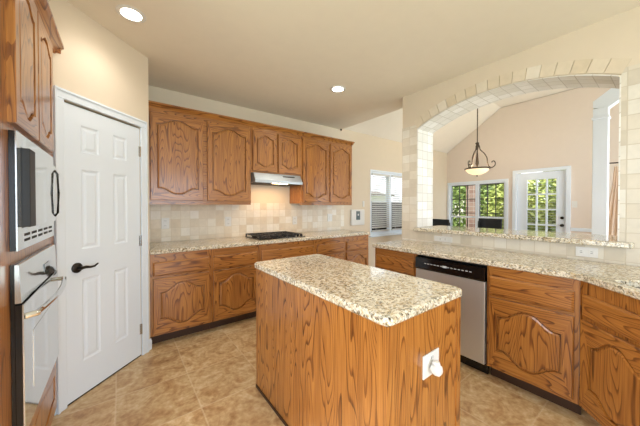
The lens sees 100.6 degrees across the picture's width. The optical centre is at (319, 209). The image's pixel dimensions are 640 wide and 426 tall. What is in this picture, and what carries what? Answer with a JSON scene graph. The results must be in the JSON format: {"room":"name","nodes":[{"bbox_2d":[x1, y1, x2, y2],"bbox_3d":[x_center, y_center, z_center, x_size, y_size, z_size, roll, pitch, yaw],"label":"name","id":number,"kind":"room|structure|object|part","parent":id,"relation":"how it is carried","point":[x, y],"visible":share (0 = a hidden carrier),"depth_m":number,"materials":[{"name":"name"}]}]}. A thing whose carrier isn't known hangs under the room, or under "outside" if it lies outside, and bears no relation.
{"room":"kitchen","nodes":[
{"label":"kitchen","id":0,"kind":"room"},
{"bbox_2d":[48,0,149,354],"bbox_3d":[-1.675,-0.041,2.060,0.100,2.675,0.791,0,1,8],"label":"wall","id":1,"kind":"structure","parent":0,"point":[94,64],"depth_m":1.98,"materials":[{"name":"beige paint"}]},
{"bbox_2d":[53,85,148,414],"bbox_3d":[-1.613,0.258,2.039,0.091,2.078,0.740,0,1,8],"label":"door","id":2,"kind":"structure","parent":1,"relation":"in","point":[103,308],"depth_m":1.96,"materials":[{"name":"white paint"}]},
{"bbox_3d":[-1.622,0.396,1.846,0.055,0.068,0.153,0,1,8],"label":"handle","id":3,"kind":"part","parent":2,"relation":"part of","materials":[{"name":"brown metal"}]},
{"bbox_2d":[149,338,151,350],"bbox_3d":[-1.565,1.242,2.442,0.014,0.100,0.046,0,1,8],"label":"baseboard","id":4,"kind":"structure","parent":1,"relation":"attached to","point":[150,340],"depth_m":2.44,"materials":[{"name":"white paint"}]},
{"bbox_2d":[148,85,446,266],"bbox_3d":[0.133,-0.083,4.626,8.120,2.700,0.150,0,1,-37],"label":"wall","id":5,"kind":"structure","parent":0,"point":[369,152],"depth_m":4.91,"materials":[{"name":"beige paint"}]},
{"bbox_2d":[161,218,168,228],"bbox_3d":[-1.787,0.160,3.071,0.080,0.125,0.009,0,1,-37],"label":"outlet","id":6,"kind":"object","parent":5,"relation":"attached to","point":[164,221],"visible":1,"depth_m":3.07,"materials":[{"name":"white plastic"}]},
{"bbox_2d":[149,108,250,204],"bbox_3d":[-1.403,-0.549,3.141,1.105,0.983,0.344,0,1,-37],"label":"upper cabinet","id":7,"kind":"object","parent":5,"relation":"attached to","point":[193,159],"depth_m":2.96,"materials":[{"name":"brown wood"}]},
{"bbox_3d":[-1.522,-0.551,2.851,0.507,0.903,0.024,0,1,-37],"label":"door","id":8,"kind":"part","parent":7,"relation":"part of","materials":[{"name":"brown wood"}]},
{"bbox_3d":[-1.522,-0.551,2.850,0.400,0.796,0.017,0,1,-37],"label":"raised panel","id":9,"kind":"part","parent":7,"relation":"part of","materials":[{"name":"brown wood"}]},
{"bbox_3d":[-1.322,-0.068,3.039,1.105,0.022,0.018,0,1,-37],"label":"light rail","id":10,"kind":"part","parent":7,"relation":"part of","materials":[{"name":"brown wood"}]},
{"bbox_3d":[-1.084,-0.555,3.181,0.505,0.903,0.024,0,1,-37],"label":"door","id":11,"kind":"part","parent":7,"relation":"part of","materials":[{"name":"brown wood"}]},
{"bbox_3d":[-1.083,-0.555,3.180,0.398,0.796,0.017,0,1,-37],"label":"raised panel","id":12,"kind":"part","parent":7,"relation":"part of","materials":[{"name":"brown wood"}]},
{"bbox_2d":[225,217,230,225],"bbox_3d":[-1.210,0.158,3.507,0.080,0.125,0.009,0,1,-37],"label":"outlet","id":13,"kind":"object","parent":5,"relation":"attached to","point":[227,219],"visible":1,"depth_m":3.50,"materials":[{"name":"white plastic"}]},
{"bbox_2d":[149,203,343,242],"bbox_3d":[-0.763,0.133,3.854,2.982,0.458,0.008,0,1,-37],"label":"backsplash","id":14,"kind":"structure","parent":5,"relation":"attached to","point":[186,222],"depth_m":3.58,"materials":[{"name":"beige tile"}]},
{"bbox_2d":[148,100,354,145],"bbox_3d":[-0.688,-1.080,3.673,2.895,0.061,0.359,0,1,-37],"label":"crown molding","id":15,"kind":"structure","parent":5,"relation":"attached to","point":[152,104],"depth_m":3.24,"materials":[{"name":"brown wood"}]},
{"bbox_2d":[251,127,300,175],"bbox_3d":[-0.662,-0.761,3.698,0.748,0.573,0.344,0,1,-37],"label":"upper cabinet","id":16,"kind":"object","parent":5,"relation":"attached to","point":[272,152],"visible":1,"depth_m":3.54,"materials":[{"name":"brown wood"}]},
{"bbox_3d":[-0.715,-0.752,3.457,0.340,0.516,0.024,0,1,-37],"label":"door","id":17,"kind":"part","parent":16,"relation":"part of","materials":[{"name":"brown wood"}]},
{"bbox_3d":[-0.714,-0.752,3.456,0.233,0.409,0.017,0,1,-37],"label":"raised panel","id":18,"kind":"part","parent":16,"relation":"part of","materials":[{"name":"brown wood"}]},
{"bbox_3d":[-0.422,-0.754,3.678,0.353,0.516,0.024,0,1,-37],"label":"door","id":19,"kind":"part","parent":16,"relation":"part of","materials":[{"name":"brown wood"}]},
{"bbox_3d":[-0.421,-0.754,3.677,0.246,0.409,0.017,0,1,-37],"label":"raised panel","id":20,"kind":"part","parent":16,"relation":"part of","materials":[{"name":"brown wood"}]},
{"bbox_2d":[251,172,302,185],"bbox_3d":[-0.646,-0.406,3.657,0.699,0.132,0.423,0,1,-37],"label":"range hood","id":21,"kind":"object","parent":5,"relation":"attached to","point":[256,178],"visible":0.98,"depth_m":3.49,"materials":[{"name":"silver metal"}]},
{"bbox_2d":[293,216,296,223],"bbox_3d":[-0.389,0.168,4.125,0.080,0.125,0.009,0,1,-37],"label":"outlet","id":22,"kind":"object","parent":5,"relation":"attached to","point":[294,217],"visible":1,"depth_m":4.12,"materials":[{"name":"white plastic"}]},
{"bbox_2d":[290,136,351,204],"bbox_3d":[0.040,-0.562,4.228,1.004,0.983,0.344,0,1,-37],"label":"upper cabinet","id":23,"kind":"object","parent":5,"relation":"attached to","point":[326,166],"depth_m":4.04,"materials":[{"name":"brown wood"}]},
{"bbox_3d":[-0.059,-0.564,3.954,0.477,0.903,0.024,0,1,-37],"label":"door","id":24,"kind":"part","parent":23,"relation":"part of","materials":[{"name":"brown wood"}]},
{"bbox_3d":[-0.058,-0.564,3.953,0.370,0.796,0.017,0,1,-37],"label":"raised panel","id":25,"kind":"part","parent":23,"relation":"part of","materials":[{"name":"brown wood"}]},
{"bbox_3d":[0.121,-0.081,4.126,1.004,0.022,0.018,0,1,-37],"label":"light rail","id":26,"kind":"part","parent":23,"relation":"part of","materials":[{"name":"brown wood"}]},
{"bbox_3d":[0.339,-0.567,4.253,0.452,0.903,0.024,0,1,-37],"label":"door","id":27,"kind":"part","parent":23,"relation":"part of","materials":[{"name":"brown wood"}]},
{"bbox_3d":[0.340,-0.567,4.252,0.345,0.796,0.017,0,1,-37],"label":"raised panel","id":28,"kind":"part","parent":23,"relation":"part of","materials":[{"name":"brown wood"}]},
{"bbox_2d":[350,209,364,225],"bbox_3d":[0.696,0.144,4.928,0.340,0.290,0.049,0,1,-37],"label":"keypad","id":29,"kind":"object","parent":5,"relation":"attached to","point":[356,216],"visible":1,"depth_m":4.89,"materials":[{"name":"white plastic"}]},
{"bbox_2d":[369,169,401,236],"bbox_3d":[1.472,-0.127,5.572,1.360,1.317,0.150,0,1,-37],"label":"window","id":30,"kind":"structure","parent":5,"relation":"in","point":[390,232],"depth_m":5.52,"materials":[{"name":"white paint"}]},
{"bbox_3d":[1.209,0.138,5.418,0.550,0.620,0.025,0,1,-37],"label":"sash","id":31,"kind":"part","parent":30,"relation":"part of","materials":[{"name":"white paint"}]},
{"bbox_2d":[371,173,389,231],"bbox_3d":[1.231,-0.140,5.386,0.532,1.153,0.036,0,1,-37],"label":"window blind","id":32,"kind":"object","parent":30,"relation":"attached to","point":[377,220],"visible":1,"depth_m":5.37,"materials":[{"name":"white plastic"}]},
{"bbox_3d":[1.240,-0.137,5.374,0.323,1.090,0.002,0,1,-37],"label":"ladder cord","id":33,"kind":"part","parent":32,"relation":"part of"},
{"bbox_3d":[1.494,0.520,5.552,1.360,0.022,0.080,0,1,-37],"label":"sill","id":34,"kind":"part","parent":30,"relation":"part of","materials":[{"name":"white paint"}]},
{"bbox_2d":[391,175,401,229],"bbox_3d":[1.722,-0.144,5.756,0.522,1.153,0.036,0,1,-37],"label":"window blind","id":35,"kind":"object","parent":30,"relation":"attached to","point":[397,219],"visible":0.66,"depth_m":5.70,"materials":[{"name":"white plastic"}]},
{"bbox_3d":[1.731,-0.141,5.744,0.317,1.090,0.002,0,1,-37],"label":"ladder cord","id":36,"kind":"part","parent":35,"relation":"part of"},
{"bbox_3d":[1.700,0.134,5.788,0.540,0.620,0.025,0,1,-37],"label":"sash","id":37,"kind":"part","parent":30,"relation":"part of","materials":[{"name":"white paint"}]},
{"bbox_2d":[51,317,601,425],"bbox_3d":[2.013,1.346,2.121,8.150,0.100,6.440,0,1,-37],"label":"floor","id":38,"kind":"structure","parent":0,"point":[206,377],"depth_m":1.86,"materials":[{"name":"tile"}]},
{"bbox_2d":[0,0,63,425],"bbox_3d":[-1.590,0.134,1.107,0.652,2.346,1.079,0,1,-37],"label":"tall cabinet","id":39,"kind":"object","parent":38,"relation":"on","point":[29,33],"visible":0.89,"depth_m":1.06,"materials":[{"name":"brown wood"}]},
{"bbox_3d":[-1.254,-0.643,1.127,0.024,0.630,0.350,0,1,-37],"label":"door","id":40,"kind":"part","parent":39,"relation":"part of","materials":[{"name":"brown wood"}]},
{"bbox_3d":[-1.253,-0.643,1.127,0.017,0.523,0.243,0,1,-37],"label":"raised panel","id":41,"kind":"part","parent":39,"relation":"part of","materials":[{"name":"brown wood"}]},
{"bbox_2d":[8,130,59,251],"bbox_3d":[-1.528,-0.072,1.151,0.507,0.457,0.700,0,1,-37],"label":"microwave","id":42,"kind":"object","parent":39,"relation":"in","point":[32,173],"visible":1,"depth_m":1.08,"materials":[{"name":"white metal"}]},
{"bbox_3d":[-1.366,-0.090,1.303,0.026,0.314,0.453,0,1,-37],"label":"door","id":43,"kind":"part","parent":42,"relation":"part of","materials":[{"name":"silver metal"}]},
{"bbox_3d":[-1.524,-0.092,1.511,0.024,0.314,0.064,0,1,-37],"label":"control panel","id":44,"kind":"part","parent":42,"relation":"part of","materials":[{"name":"silver metal"}]},
{"bbox_3d":[-1.504,-0.092,1.518,0.012,0.266,0.027,0,1,35],"label":"door handle","id":45,"kind":"part","parent":42,"relation":"part of","materials":[{"name":"metal"}]},
{"bbox_2d":[10,244,66,425],"bbox_3d":[-1.531,0.537,1.157,0.602,0.660,0.702,0,1,-37],"label":"wall oven","id":46,"kind":"object","parent":39,"relation":"in","point":[35,292],"visible":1,"depth_m":1.11,"materials":[{"name":"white metal"}]},
{"bbox_3d":[-1.355,0.280,1.286,0.017,0.146,0.702,0,1,-37],"label":"control panel","id":47,"kind":"part","parent":46,"relation":"part of","materials":[{"name":"silver metal"}]},
{"bbox_3d":[-1.363,1.030,1.291,0.024,0.300,0.713,0,1,-37],"label":"door","id":48,"kind":"part","parent":39,"relation":"part of","materials":[{"name":"brown wood"}]},
{"bbox_3d":[-1.472,-0.646,1.416,0.024,0.630,0.350,0,1,-37],"label":"door","id":49,"kind":"part","parent":39,"relation":"part of","materials":[{"name":"brown wood"}]},
{"bbox_3d":[-1.362,1.030,1.291,0.017,0.193,0.606,0,1,-37],"label":"raised panel","id":50,"kind":"part","parent":39,"relation":"part of","materials":[{"name":"brown wood"}]},
{"bbox_3d":[-1.471,-0.646,1.417,0.017,0.523,0.243,0,1,-37],"label":"raised panel","id":51,"kind":"part","parent":39,"relation":"part of","materials":[{"name":"brown wood"}]},
{"bbox_3d":[-1.359,-1.010,1.268,0.072,0.061,1.079,0,1,-37],"label":"crown","id":52,"kind":"part","parent":39,"relation":"part of","materials":[{"name":"brown wood"}]},
{"bbox_2d":[150,249,210,343],"bbox_3d":[-1.540,0.850,2.871,0.541,0.874,0.636,0,1,-37],"label":"base cabinet","id":53,"kind":"object","parent":38,"relation":"on","point":[180,282],"visible":0.97,"depth_m":2.61,"materials":[{"name":"brown wood"}]},
{"bbox_3d":[-1.356,0.559,2.625,0.499,0.132,0.022,0,1,-37],"label":"drawer","id":54,"kind":"part","parent":53,"relation":"part of","materials":[{"name":"brown wood"}]},
{"bbox_3d":[-1.355,0.905,2.628,0.499,0.514,0.024,0,1,-37],"label":"door","id":55,"kind":"part","parent":53,"relation":"part of","materials":[{"name":"brown wood"}]},
{"bbox_3d":[-1.355,0.905,2.627,0.392,0.407,0.017,0,1,-37],"label":"raised panel","id":56,"kind":"part","parent":53,"relation":"part of","materials":[{"name":"brown wood"}]},
{"bbox_2d":[209,245,258,328],"bbox_3d":[-1.110,0.847,3.195,0.532,0.874,0.636,0,1,-37],"label":"base cabinet","id":57,"kind":"object","parent":38,"relation":"on","point":[233,271],"visible":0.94,"depth_m":2.93,"materials":[{"name":"brown wood"}]},
{"bbox_3d":[-0.925,0.901,2.952,0.490,0.514,0.024,0,1,-37],"label":"door","id":58,"kind":"part","parent":57,"relation":"part of","materials":[{"name":"brown wood"}]},
{"bbox_3d":[-0.926,0.555,2.949,0.490,0.132,0.022,0,1,-37],"label":"drawer","id":59,"kind":"part","parent":57,"relation":"part of","materials":[{"name":"brown wood"}]},
{"bbox_3d":[-0.925,0.901,2.951,0.383,0.407,0.017,0,1,-37],"label":"raised panel","id":60,"kind":"part","parent":57,"relation":"part of","materials":[{"name":"brown wood"}]},
{"bbox_2d":[258,240,314,260],"bbox_3d":[-0.569,0.842,3.603,0.819,0.874,0.636,0,1,-37],"label":"base cabinet","id":61,"kind":"object","parent":38,"relation":"on","point":[273,251],"visible":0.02,"depth_m":3.32,"materials":[{"name":"brown wood"}]},
{"bbox_2d":[150,229,369,254],"bbox_3d":[-0.572,0.385,3.595,2.963,0.040,0.639,0,1,-37],"label":"countertop","id":62,"kind":"structure","parent":61,"relation":"on","point":[213,243],"depth_m":3.09,"materials":[{"name":"stone"}]},
{"bbox_2d":[245,231,304,239],"bbox_3d":[-0.601,0.343,3.577,0.670,0.044,0.470,0,1,-37],"label":"cooktop","id":63,"kind":"object","parent":62,"relation":"in","point":[280,234],"visible":1,"depth_m":3.48,"materials":[{"name":"black metal"}]},
{"bbox_2d":[315,237,344,259],"bbox_3d":[-0.025,0.837,4.013,0.539,0.874,0.636,0,1,-37],"label":"base cabinet","id":64,"kind":"object","parent":38,"relation":"on","point":[332,247],"visible":0.16,"depth_m":3.77,"materials":[{"name":"brown wood"}]},
{"bbox_3d":[0.159,0.546,3.766,0.497,0.132,0.022,0,1,-37],"label":"drawer","id":65,"kind":"part","parent":64,"relation":"part of","materials":[{"name":"brown wood"}]},
{"bbox_3d":[0.160,0.892,3.769,0.497,0.514,0.024,0,1,-37],"label":"door","id":66,"kind":"part","parent":64,"relation":"part of","materials":[{"name":"brown wood"}]},
{"bbox_2d":[345,235,367,264],"bbox_3d":[0.393,0.834,4.328,0.505,0.874,0.636,0,1,-37],"label":"base cabinet","id":67,"kind":"object","parent":38,"relation":"on","point":[356,247],"visible":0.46,"depth_m":4.07,"materials":[{"name":"brown wood"}]},
{"bbox_3d":[0.577,0.542,4.082,0.463,0.132,0.022,0,1,-37],"label":"drawer","id":68,"kind":"part","parent":67,"relation":"part of","materials":[{"name":"brown wood"}]},
{"bbox_3d":[0.578,0.888,4.085,0.463,0.514,0.024,0,1,-37],"label":"door","id":69,"kind":"part","parent":67,"relation":"part of","materials":[{"name":"brown wood"}]},
{"bbox_3d":[0.579,0.888,4.084,0.356,0.407,0.017,0,1,-37],"label":"raised panel","id":70,"kind":"part","parent":67,"relation":"part of","materials":[{"name":"brown wood"}]},
{"bbox_2d":[254,254,461,425],"bbox_3d":[0.115,0.844,1.637,0.596,0.914,1.224,0,1,-37],"label":"kitchen island","id":71,"kind":"object","parent":38,"relation":"on","point":[339,342],"visible":1,"depth_m":1.27,"materials":[{"name":"brown wood"}]},
{"bbox_3d":[0.115,1.290,1.637,0.566,0.022,1.194,0,1,-37],"label":"trim","id":72,"kind":"part","parent":71,"relation":"part of","materials":[{"name":"black wood"}]},
{"bbox_2d":[422,348,438,379],"bbox_3d":[0.488,0.675,1.165,0.125,0.100,0.009,0,1,-37],"label":"outlet","id":73,"kind":"object","parent":71,"relation":"attached to","point":[427,359],"visible":0.71,"depth_m":1.15,"materials":[{"name":"white plastic"}]},
{"bbox_2d":[430,360,442,376],"bbox_3d":[0.499,0.679,1.137,0.050,0.062,0.044,0,1,-37],"label":"plug","id":74,"kind":"object","parent":73,"relation":"attached to","point":[436,368],"visible":1,"depth_m":1.12,"materials":[{"name":"white plastic"}]},
{"bbox_2d":[375,248,417,276],"bbox_3d":[0.971,0.850,2.889,0.574,0.874,0.507,0,1,-37],"label":"base cabinet","id":75,"kind":"object","parent":38,"relation":"on","point":[391,260],"visible":0.02,"depth_m":2.69,"materials":[{"name":"brown wood"}]},
{"bbox_3d":[0.755,0.558,2.717,0.022,0.132,0.465,0,1,-37],"label":"drawer","id":76,"kind":"part","parent":75,"relation":"part of","materials":[{"name":"brown wood"}]},
{"bbox_2d":[433,219,450,225],"bbox_3d":[2.552,0.722,5.273,0.510,1.075,0.460,0,1,-22],"label":"dining chair","id":77,"kind":"object","parent":38,"relation":"on","point":[444,222],"visible":0.07,"depth_m":5.12,"materials":[{"name":"black leather"}]},
{"bbox_2d":[415,254,488,373],"bbox_3d":[1.304,0.858,2.439,0.584,0.861,0.596,0,1,-37],"label":"dishwasher","id":78,"kind":"object","parent":38,"relation":"on","point":[471,278],"visible":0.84,"depth_m":2.13,"materials":[{"name":"silver metal"}]},
{"bbox_3d":[1.092,0.493,2.275,0.054,0.111,0.592,0,1,-37],"label":"control panel","id":79,"kind":"part","parent":78,"relation":"part of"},
{"bbox_3d":[1.144,1.246,2.322,0.015,0.086,0.592,0,1,-37],"label":"kick plate","id":80,"kind":"part","parent":78,"relation":"part of","materials":[{"name":"black plastic"}]},
{"bbox_2d":[477,218,501,228],"bbox_3d":[3.239,0.722,5.273,0.510,1.075,0.460,0,1,-30],"label":"dining chair","id":81,"kind":"object","parent":38,"relation":"on","point":[482,222],"visible":0.1,"depth_m":5.37,"materials":[{"name":"black leather"}]},
{"bbox_2d":[487,265,580,414],"bbox_3d":[1.645,0.861,1.994,0.574,0.874,0.512,0,1,-37],"label":"base cabinet","id":82,"kind":"object","parent":38,"relation":"on","point":[533,319],"visible":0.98,"depth_m":1.79,"materials":[{"name":"brown wood"}]},
{"bbox_3d":[1.424,0.914,1.830,0.017,0.407,0.365,0,1,-37],"label":"raised panel","id":83,"kind":"part","parent":82,"relation":"part of","materials":[{"name":"brown wood"}]},
{"bbox_3d":[1.425,0.914,1.830,0.024,0.514,0.472,0,1,-37],"label":"door","id":84,"kind":"part","parent":82,"relation":"part of","materials":[{"name":"brown wood"}]},
{"bbox_3d":[1.425,0.568,1.827,0.022,0.132,0.472,0,1,-37],"label":"drawer","id":85,"kind":"part","parent":82,"relation":"part of","materials":[{"name":"brown wood"}]},
{"bbox_2d":[591,106,610,234],"bbox_3d":[3.687,-0.020,3.498,0.160,2.600,0.160,0,1,-37],"label":"column","id":86,"kind":"structure","parent":38,"relation":"on","point":[601,118],"depth_m":3.45,"materials":[{"name":"white paint"}]},
{"bbox_2d":[579,281,639,425],"bbox_3d":[1.722,0.870,1.141,0.444,0.874,0.929,0,1,8],"label":"base cabinet","id":87,"kind":"object","parent":38,"relation":"on","point":[609,371],"visible":0.99,"depth_m":1.41,"materials":[{"name":"brown wood"}]},
{"bbox_2d":[372,239,639,299],"bbox_3d":[1.421,0.406,1.742,1.250,0.040,2.925,0,1,-37],"label":"countertop","id":88,"kind":"structure","parent":87,"relation":"on","point":[622,279],"depth_m":1.90,"materials":[{"name":"stone"}]},
{"bbox_3d":[1.515,0.576,1.165,0.022,0.132,0.865,0,1,8],"label":"false drawer","id":89,"kind":"part","parent":87,"relation":"part of","materials":[{"name":"brown wood"}]},
{"bbox_3d":[1.543,0.919,1.386,0.017,0.407,0.320,0,1,8],"label":"raised panel","id":90,"kind":"part","parent":87,"relation":"part of","materials":[{"name":"brown wood"}]},
{"bbox_2d":[67,0,639,128],"bbox_3d":[0.502,-1.416,0.920,4.329,0.100,6.390,0,1,-37],"label":"ceiling","id":91,"kind":"structure","parent":0,"point":[284,58],"depth_m":2.17,"materials":[{"name":"paint"}]},
{"bbox_2d":[115,4,146,22],"bbox_3d":[-1.327,-1.371,1.870,0.179,0.010,0.179,0,1,-37],"label":"recessed light","id":92,"kind":"object","parent":91,"relation":"in","point":[130,13],"visible":1,"depth_m":1.86,"materials":[{"name":"white plastic"}]},
{"bbox_2d":[330,85,345,92],"bbox_3d":[0.206,-1.385,3.063,0.179,0.010,0.179,0,1,-37],"label":"recessed light","id":93,"kind":"object","parent":91,"relation":"in","point":[337,89],"visible":1,"depth_m":3.06,"materials":[{"name":"white plastic"}]},
{"bbox_2d":[345,88,574,152],"bbox_3d":[3.536,-1.862,3.620,3.969,1.040,5.760,0,1,-37],"label":"vault","id":94,"kind":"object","parent":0,"point":[389,126],"visible":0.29,"depth_m":5.65,"materials":[{"name":"paint"}]},
{"bbox_2d":[464,108,495,175],"bbox_3d":[2.932,-1.441,4.951,0.507,1.648,0.511,0,1,-37],"label":"pendant lamp","id":95,"kind":"object","parent":94,"relation":"hanging from","point":[471,170],"visible":0.94,"depth_m":4.93,"materials":[{"name":"brown metal"}]},
{"bbox_3d":[2.825,-1.009,4.919,0.291,0.482,0.053,0,1,-37],"label":"scroll arm","id":96,"kind":"part","parent":95,"relation":"part of","materials":[{"name":"brown metal"}]},
{"bbox_3d":[2.953,-1.506,4.988,0.017,1.518,0.017,0,1,-14],"label":"rod","id":97,"kind":"part","parent":95,"relation":"part of","materials":[{"name":"brown metal"}]},
{"bbox_3d":[2.953,-0.705,4.997,0.390,0.115,0.390,0,1,-37],"label":"lamp shade","id":98,"kind":"part","parent":95,"relation":"part of","materials":[{"name":"white glass"}]},
{"bbox_3d":[3.081,-1.009,4.919,0.292,0.482,0.020,0,1,30],"label":"scroll arm","id":99,"kind":"part","parent":95,"relation":"part of","materials":[{"name":"brown metal"}]},
{"bbox_2d":[593,88,618,108],"bbox_3d":[4.065,-1.769,2.977,0.120,0.950,1.395,0,1,-37],"label":"trim","id":100,"kind":"structure","parent":94,"relation":"attached to","point":[610,98],"depth_m":3.40,"materials":[{"name":"white paint"}]},
{"bbox_2d":[402,6,639,266],"bbox_3d":[2.544,-0.035,1.560,0.312,2.675,4.630,0,1,-37],"label":"wall","id":101,"kind":"structure","parent":0,"point":[617,36],"depth_m":2.12,"materials":[{"name":"beige paint"}]},
{"bbox_2d":[434,236,451,242],"bbox_3d":[1.335,0.321,2.888,0.009,0.060,0.200,0,1,-37],"label":"outlet","id":102,"kind":"object","parent":101,"relation":"attached to","point":[436,238],"visible":1,"depth_m":2.88,"materials":[{"name":"white plastic"}]},
{"bbox_2d":[417,74,620,240],"bbox_3d":[1.756,-0.458,2.599,0.332,1.346,1.596,0,1,-37],"label":"archway","id":103,"kind":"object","parent":101,"relation":"attached to","point":[425,132],"depth_m":2.80,"materials":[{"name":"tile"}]},
{"bbox_2d":[402,63,639,265],"bbox_3d":[1.905,-0.304,2.139,0.008,1.370,2.930,0,1,-37],"label":"tile backsplash","id":104,"kind":"structure","parent":101,"relation":"attached to","point":[629,222],"depth_m":1.92,"materials":[{"name":"tile"}]},
{"bbox_2d":[414,58,630,127],"bbox_3d":[1.629,-1.095,2.496,0.008,0.284,1.686,0,1,-37],"label":"trim","id":105,"kind":"structure","parent":101,"relation":"attached to","point":[617,65],"depth_m":2.23,"materials":[{"name":"tile"}]},
{"bbox_2d":[413,225,634,248],"bbox_3d":[1.835,0.235,2.635,0.604,0.038,1.686,0,1,-37],"label":"bar ledge","id":106,"kind":"object","parent":101,"relation":"attached to","point":[559,237],"visible":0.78,"depth_m":2.34,"materials":[{"name":"stone"}]},
{"bbox_2d":[576,246,597,257],"bbox_3d":[2.004,0.320,2.000,0.009,0.072,0.120,0,1,-37],"label":"outlet","id":107,"kind":"object","parent":101,"relation":"attached to","point":[580,251],"visible":1,"depth_m":1.99,"materials":[{"name":"white plastic"}]},
{"bbox_2d":[588,250,594,254],"bbox_3d":[2.019,0.320,1.976,0.003,0.032,0.034,0,1,-37],"label":"socket","id":108,"kind":"object","parent":107,"relation":"attached to","point":[590,252],"depth_m":1.98,"materials":[{"name":"white plastic"}]},
{"bbox_2d":[447,88,618,233],"bbox_3d":[5.027,-0.494,4.747,0.150,3.520,5.540,0,1,-37],"label":"wall","id":109,"kind":"structure","parent":0,"point":[554,130],"depth_m":5.31,"materials":[{"name":"beige paint"}]},
{"bbox_2d":[447,179,507,228],"bbox_3d":[3.754,-0.073,6.391,0.112,1.220,1.350,0,1,-37],"label":"window","id":110,"kind":"structure","parent":109,"relation":"in","point":[477,184],"depth_m":6.34,"materials":[{"name":"white paint"}]},
{"bbox_3d":[3.579,0.179,6.640,0.045,0.040,0.585,0,1,-37],"label":"meeting rail","id":111,"kind":"part","parent":110,"relation":"part of","materials":[{"name":"white paint"}]},
{"bbox_3d":[3.958,0.185,6.137,0.045,0.040,0.515,0,1,-37],"label":"meeting rail","id":112,"kind":"part","parent":110,"relation":"part of","materials":[{"name":"white paint"}]},
{"bbox_2d":[512,166,570,232],"bbox_3d":[4.463,0.213,5.400,0.125,2.090,0.930,0,1,-37],"label":"door","id":113,"kind":"structure","parent":109,"relation":"in","point":[520,194],"depth_m":5.35,"materials":[{"name":"white paint"}]},
{"bbox_3d":[4.485,0.153,5.391,0.010,1.590,0.520,0,1,-37],"label":"glass moulding","id":114,"kind":"part","parent":113,"relation":"part of","materials":[{"name":"white paint"}]},
{"bbox_2d":[572,201,576,207],"bbox_3d":[4.760,-0.097,4.973,0.010,0.120,0.075,0,1,-37],"label":"light switch","id":115,"kind":"object","parent":109,"relation":"attached to","point":[574,203],"visible":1,"depth_m":4.97,"materials":[{"name":"white plastic"}]},
{"bbox_2d":[571,228,591,231],"bbox_3d":[5.677,0.387,3.753,0.020,0.060,3.155,0,1,-37],"label":"trim","id":116,"kind":"structure","parent":109,"relation":"attached to","point":[572,229],"depth_m":4.88,"materials":[{"name":"white paint"}]},
{"bbox_2d":[608,162,617,235],"bbox_3d":[5.292,0.218,4.011,0.321,2.012,1.392,0,1,-37],"label":"curtain","id":117,"kind":"object","parent":109,"relation":"hanging from","point":[613,200],"visible":0.31,"depth_m":4.38,"materials":[{"name":"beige fabric"}]},
{"label":"outside","id":118,"kind":"structure","parent":0,"visible":0},
{"bbox_3d":[3.971,1.421,13.026,38.000,0.200,44.000,0,1,-37],"label":"ground","id":119,"kind":"structure","parent":118,"visible":0},
{"bbox_2d":[371,191,394,200],"bbox_3d":[-1.041,-0.111,17.998,12.800,2.750,5.000,0,1,-37],"label":"house","id":120,"kind":"structure","parent":119,"relation":"on","point":[371,191],"depth_m":19.65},
{"bbox_2d":[452,184,501,226],"bbox_3d":[6.186,-0.051,10.969,2.023,3.207,2.288,0,1,-37],"label":"shrub","id":121,"kind":"object","parent":119,"relation":"on","point":[483,190],"visible":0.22,"depth_m":10.55,"materials":[{"name":"green plant"}]},
{"bbox_2d":[456,173,520,218],"bbox_3d":[8.324,-1.496,14.858,3.620,5.592,4.745,0,1,-37],"label":"tree","id":122,"kind":"object","parent":119,"relation":"on","point":[519,173],"visible":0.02,"depth_m":13.14,"materials":[{"name":"green plant"}]},
{"bbox_2d":[453,199,542,225],"bbox_3d":[8.159,0.452,11.162,0.060,1.780,14.000,0,1,-37],"label":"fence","id":123,"kind":"object","parent":119,"relation":"on","point":[542,199],"visible":0.02,"depth_m":12.84,"materials":[{"name":"brown wood"}]},
{"bbox_2d":[482,180,549,230],"bbox_3d":[5.938,0.229,8.219,1.718,2.613,1.806,0,1,-37],"label":"shrub","id":124,"kind":"object","parent":119,"relation":"on","point":[500,193],"visible":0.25,"depth_m":7.98,"materials":[{"name":"green plant"}]},
{"bbox_2d":[528,179,555,219],"bbox_3d":[7.887,0.087,8.857,2.084,3.018,2.488,0,1,-37],"label":"shrub","id":125,"kind":"object","parent":119,"relation":"on","point":[541,181],"visible":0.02,"depth_m":8.79,"materials":[{"name":"green plant"}]},
{"bbox_2d":[538,196,555,231],"bbox_3d":[6.173,0.570,6.643,1.173,1.968,1.269,0,1,-37],"label":"shrub","id":126,"kind":"object","parent":119,"relation":"on","point":[552,219],"visible":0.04,"depth_m":6.73,"materials":[{"name":"green plant"}]},
{"bbox_3d":[5.630,1.380,6.137,2.440,0.040,9.000,0,1,-37],"label":"patio","id":127,"kind":"object","parent":119,"relation":"on","visible":0},
{"bbox_2d":[466,185,474,226],"bbox_3d":[4.379,-0.213,7.680,0.240,3.110,0.200,0,1,-37],"label":"brick pillar","id":128,"kind":"structure","parent":127,"relation":"on","point":[471,189],"depth_m":7.58,"materials":[{"name":"red brick"}]}
]}

